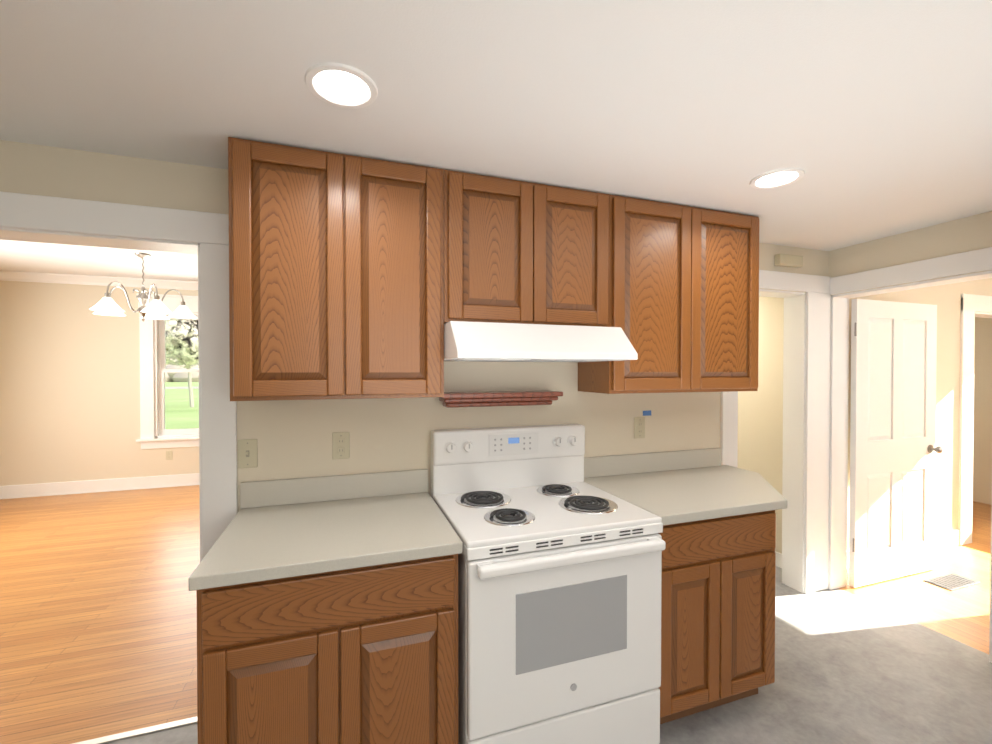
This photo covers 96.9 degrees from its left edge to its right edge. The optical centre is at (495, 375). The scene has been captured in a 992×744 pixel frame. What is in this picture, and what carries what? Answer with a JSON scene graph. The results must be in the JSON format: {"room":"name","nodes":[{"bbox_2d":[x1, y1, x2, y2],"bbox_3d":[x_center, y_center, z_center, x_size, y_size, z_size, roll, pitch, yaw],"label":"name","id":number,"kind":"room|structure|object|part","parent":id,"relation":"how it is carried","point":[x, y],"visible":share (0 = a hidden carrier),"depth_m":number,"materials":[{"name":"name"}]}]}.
{"room":"kitchen","nodes":[
{"label":"kitchen","id":0,"kind":"room"},
{"bbox_2d":[0,240,197,281],"bbox_3d":[-2.364,-1.236,3.907,6.180,0.120,4.640,0,1,-19],"label":"ceiling","id":1,"kind":"structure","parent":0,"point":[25,256],"depth_m":4.55,"materials":[{"name":"white paint"}]},
{"bbox_2d":[90,253,196,321],"bbox_3d":[-3.441,-0.853,4.300,0.845,0.654,0.822,0,1,-19],"label":"dining chandelier","id":2,"kind":"object","parent":1,"relation":"hanging from","point":[156,308],"visible":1,"depth_m":4.23,"materials":[{"name":"silver metal"}]},
{"bbox_2d":[0,280,198,485],"bbox_3d":[-4.530,0.030,5.526,3.120,2.750,0.200,0,1,-19],"label":"wall","id":3,"kind":"structure","parent":0,"point":[69,385],"depth_m":5.24,"materials":[{"name":"beige paint"}]},
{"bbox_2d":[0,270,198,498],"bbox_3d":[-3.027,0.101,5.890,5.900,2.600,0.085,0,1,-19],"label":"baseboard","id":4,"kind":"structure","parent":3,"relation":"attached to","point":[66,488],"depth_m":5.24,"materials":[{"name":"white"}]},
{"bbox_2d":[136,293,198,448],"bbox_3d":[-3.671,-0.057,5.779,1.670,1.930,0.275,0,1,-19],"label":"window","id":5,"kind":"structure","parent":3,"relation":"in","point":[148,439],"depth_m":5.52,"materials":[{"name":"white wood"}]},
{"bbox_3d":[-3.684,-0.020,5.815,1.330,1.595,0.200,0,1,-19],"label":"dining room window sashes","id":6,"kind":"part","parent":5,"relation":"part of","materials":[{"name":"white wood"}]},
{"bbox_2d":[166,451,172,459],"bbox_3d":[-4.133,1.005,5.562,0.070,0.116,0.010,0,1,-19],"label":"outlet","id":7,"kind":"object","parent":3,"relation":"attached to","point":[169,455],"visible":1,"depth_m":5.56,"materials":[{"name":"beige plastic"}]},
{"bbox_2d":[0,485,199,743],"bbox_3d":[-2.386,1.448,3.924,6.130,0.050,4.650,0,1,-19],"label":"floor","id":8,"kind":"structure","parent":0,"point":[98,618],"depth_m":2.66,"materials":[{"name":"brown wood"}]},
{"bbox_2d":[72,716,196,743],"bbox_3d":[-1.567,1.445,1.742,0.757,0.006,0.034,0,1,-19],"label":"trim","id":9,"kind":"structure","parent":8,"relation":"on","point":[142,731],"depth_m":1.78,"materials":[{"name":"silver metal"}]},
{"bbox_2d":[0,140,718,511],"bbox_3d":[-0.317,0.069,2.096,3.390,2.750,0.140,0,1,-19],"label":"wall","id":10,"kind":"structure","parent":0,"point":[293,438],"depth_m":1.94,"materials":[{"name":"beige paint"}]},
{"bbox_2d":[0,191,237,561],"bbox_3d":[-1.549,0.405,1.677,1.019,2.087,0.182,0,1,-19],"label":"trim","id":11,"kind":"structure","parent":10,"relation":"attached to","point":[204,236],"depth_m":1.72,"materials":[{"name":"white"}]},
{"bbox_2d":[238,439,257,467],"bbox_3d":[-1.006,0.316,1.780,0.070,0.116,0.017,0,1,-19],"label":"switch plate","id":12,"kind":"object","parent":10,"relation":"attached to","point":[247,453],"visible":1,"depth_m":1.78,"materials":[{"name":"beige plastic"}]},
{"bbox_2d":[332,432,349,458],"bbox_3d":[-0.669,0.301,1.899,0.070,0.116,0.010,0,1,-19],"label":"electrical outlet plate","id":13,"kind":"object","parent":10,"relation":"attached to","point":[340,445],"visible":1,"depth_m":1.90,"materials":[{"name":"beige plastic"}]},
{"bbox_2d":[228,137,758,400],"bbox_3d":[0.181,-0.371,2.026,2.412,0.905,0.304,0,1,-19],"label":"upper cabinet","id":14,"kind":"object","parent":10,"relation":"attached to","point":[353,277],"visible":1,"depth_m":1.74,"materials":[{"name":"brown wood"}]},
{"bbox_2d":[444,321,637,361],"bbox_3d":[0.142,-0.138,1.912,0.758,0.146,0.498,0,1,-19],"label":"range hood","id":15,"kind":"object","parent":14,"relation":"attached to","point":[487,342],"visible":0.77,"depth_m":1.71,"materials":[{"name":"white metal"}]},
{"bbox_2d":[439,390,562,407],"bbox_3d":[0.021,0.108,2.061,0.585,0.066,0.144,0,1,-19],"label":"shelf","id":16,"kind":"object","parent":10,"relation":"attached to","point":[484,399],"visible":0.92,"depth_m":2.01,"materials":[{"name":"brown wood"}]},
{"bbox_2d":[634,417,644,438],"bbox_3d":[0.783,0.283,2.396,0.070,0.116,0.010,0,1,-19],"label":"electrical outlet plate","id":17,"kind":"object","parent":10,"relation":"attached to","point":[639,427],"visible":1,"depth_m":2.39,"materials":[{"name":"beige plastic"}]},
{"bbox_2d":[643,410,650,415],"bbox_3d":[0.830,0.204,2.416,0.055,0.028,0.001,0,1,-19],"label":"label sticker","id":18,"kind":"object","parent":10,"relation":"attached to","point":[647,413],"visible":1,"depth_m":2.42,"materials":[{"name":"blue"}]},
{"bbox_2d":[0,0,991,250],"bbox_3d":[0.713,-0.866,0.174,4.980,0.120,4.555,0,1,-19],"label":"ceiling","id":19,"kind":"structure","parent":0,"point":[872,119],"depth_m":1.27,"materials":[{"name":"white paint"}]},
{"bbox_2d":[304,62,377,108],"bbox_3d":[-0.435,-0.814,1.242,0.196,0.007,0.196,0,1,-19],"label":"recessed light","id":20,"kind":"object","parent":19,"relation":"in","point":[341,85],"visible":1,"depth_m":1.23,"materials":[{"name":"white plastic"}]},
{"bbox_2d":[750,168,804,188],"bbox_3d":[1.170,-0.820,1.834,0.196,0.007,0.196,0,1,-19],"label":"recessed light","id":21,"kind":"object","parent":19,"relation":"in","point":[777,178],"visible":1,"depth_m":1.83,"materials":[{"name":"white plastic"}]},
{"bbox_2d":[104,566,991,743],"bbox_3d":[0.263,1.477,1.391,4.900,0.050,7.100,0,1,-19],"label":"floor","id":22,"kind":"structure","parent":0,"point":[851,668],"depth_m":2.02,"materials":[{"name":"grey tile"}]},
{"bbox_2d":[188,469,461,743],"bbox_3d":[-0.570,0.941,1.607,0.758,1.018,0.639,0,1,-19],"label":"base cabinet","id":23,"kind":"object","parent":22,"relation":"on","point":[327,609],"visible":1,"depth_m":1.36,"materials":[{"name":"brown wood"}]},
{"bbox_2d":[430,424,665,743],"bbox_3d":[0.172,0.848,1.819,0.762,1.198,0.703,0,1,-19],"label":"range","id":24,"kind":"object","parent":22,"relation":"on","point":[559,595],"visible":1,"depth_m":1.56,"materials":[{"name":"white metal"}]},
{"bbox_2d":[584,448,786,723],"bbox_3d":[0.991,0.934,2.141,0.994,1.018,0.639,0,1,-19],"label":"base cabinet","id":25,"kind":"object","parent":22,"relation":"on","point":[718,534],"visible":0.75,"depth_m":1.83,"materials":[{"name":"brown wood"}]},
{"bbox_2d":[719,243,828,447],"bbox_3d":[1.739,0.060,2.869,1.000,2.750,0.140,0,1,-19],"label":"wall","id":26,"kind":"structure","parent":0,"point":[768,253],"depth_m":2.85,"materials":[{"name":"beige paint"}]},
{"bbox_2d":[720,270,830,593],"bbox_3d":[1.776,0.387,2.875,0.923,2.097,0.165,0,1,-19],"label":"trim","id":27,"kind":"structure","parent":26,"relation":"attached to","point":[806,429],"depth_m":2.92,"materials":[{"name":"white"}]},
{"bbox_2d":[774,253,802,267],"bbox_3d":[1.868,-0.734,2.806,0.200,0.070,0.044,0,1,-19],"label":"door chime","id":28,"kind":"object","parent":26,"relation":"attached to","point":[789,260],"visible":1,"depth_m":2.79,"materials":[{"name":"beige plastic"}]},
{"bbox_2d":[738,211,991,553],"bbox_3d":[2.002,0.049,3.873,0.150,2.750,3.500,0,1,-19],"label":"wall","id":29,"kind":"structure","parent":0,"point":[760,431],"depth_m":3.29,"materials":[{"name":"beige paint"}]},
{"bbox_2d":[775,551,781,567],"bbox_3d":[1.796,1.368,4.242,0.013,0.105,2.395,0,1,-19],"label":"baseboard","id":30,"kind":"structure","parent":29,"relation":"attached to","point":[778,555],"depth_m":3.29,"materials":[{"name":"white wood"}]},
{"bbox_2d":[849,299,942,587],"bbox_3d":[2.810,0.454,3.098,0.872,1.942,0.166,0,1,-19],"label":"door","id":31,"kind":"structure","parent":29,"relation":"in","point":[893,448],"depth_m":3.07,"materials":[{"name":"white wood"}]},
{"bbox_2d":[828,247,991,662],"bbox_3d":[2.456,0.395,2.551,0.192,2.087,0.930,0,1,-19],"label":"door frame","id":32,"kind":"structure","parent":29,"relation":"attached to","point":[966,263],"depth_m":2.94,"materials":[{"name":"white wood"}]},
{"bbox_2d":[839,501,990,653],"bbox_3d":[4.040,1.452,3.636,3.700,0.050,6.500,0,1,-19],"label":"floor","id":33,"kind":"structure","parent":0,"point":[961,615],"depth_m":2.90,"materials":[{"name":"brown wood"}]},
{"bbox_2d":[923,573,980,590],"bbox_3d":[3.170,1.429,3.057,0.340,0.008,0.150,0,1,-19],"label":"floor vent","id":34,"kind":"object","parent":33,"relation":"in","point":[951,581],"visible":1,"depth_m":3.05,"materials":[{"name":"grey metal"}]},
{"bbox_2d":[847,278,991,550],"bbox_3d":[3.565,0.051,3.663,2.670,2.750,0.150,0,1,-19],"label":"wall","id":35,"kind":"structure","parent":0,"point":[946,299],"depth_m":3.64,"materials":[{"name":"beige paint"}]},
{"bbox_2d":[847,529,959,568],"bbox_3d":[3.123,1.364,3.440,1.640,0.130,0.014,0,1,-19],"label":"baseboard","id":36,"kind":"structure","parent":35,"relation":"attached to","point":[947,539],"depth_m":3.64,"materials":[{"name":"white wood"}]},
{"bbox_2d":[958,294,991,544],"bbox_3d":[4.406,0.366,3.945,1.122,2.114,0.174,0,1,-19],"label":"trim","id":37,"kind":"structure","parent":35,"relation":"attached to","point":[973,306],"depth_m":3.71,"materials":[{"name":"white"}]},
{"bbox_2d":[973,317,991,504],"bbox_3d":[5.173,0.028,5.789,0.150,2.750,2.830,0,1,-19],"label":"wall","id":38,"kind":"structure","parent":0,"point":[982,454],"depth_m":4.88,"materials":[{"name":"beige paint"}]},
{"label":"outside","id":39,"kind":"structure","parent":0,"visible":0},
{"bbox_2d":[165,382,198,428],"bbox_3d":[-34.120,0.951,98.689,240.000,0.220,195.220,0,1,-19],"label":"lawn","id":40,"kind":"structure","parent":39,"point":[184,411],"depth_m":24.34,"materials":[{"name":"green plant"}]},
{"bbox_2d":[165,365,198,381],"bbox_3d":[-34.716,-0.280,90.676,159.388,6.716,12.395,0,1,-19],"label":"building","id":41,"kind":"structure","parent":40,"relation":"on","point":[173,376],"depth_m":77.73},
{"bbox_2d":[176,339,193,406],"bbox_3d":[-16.848,-1.160,23.025,1.491,5.855,1.817,0,1,-19],"label":"tree","id":42,"kind":"object","parent":40,"relation":"on","point":[191,401],"depth_m":23.88,"materials":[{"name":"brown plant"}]},
{"bbox_2d":[166,319,198,367],"bbox_3d":[-17.134,-2.594,23.574,5.554,4.342,5.744,0,1,-19],"label":"tree","id":43,"kind":"object","parent":42,"relation":"attached to","point":[175,331],"depth_m":22.43,"materials":[{"name":"green plant"}]}
]}

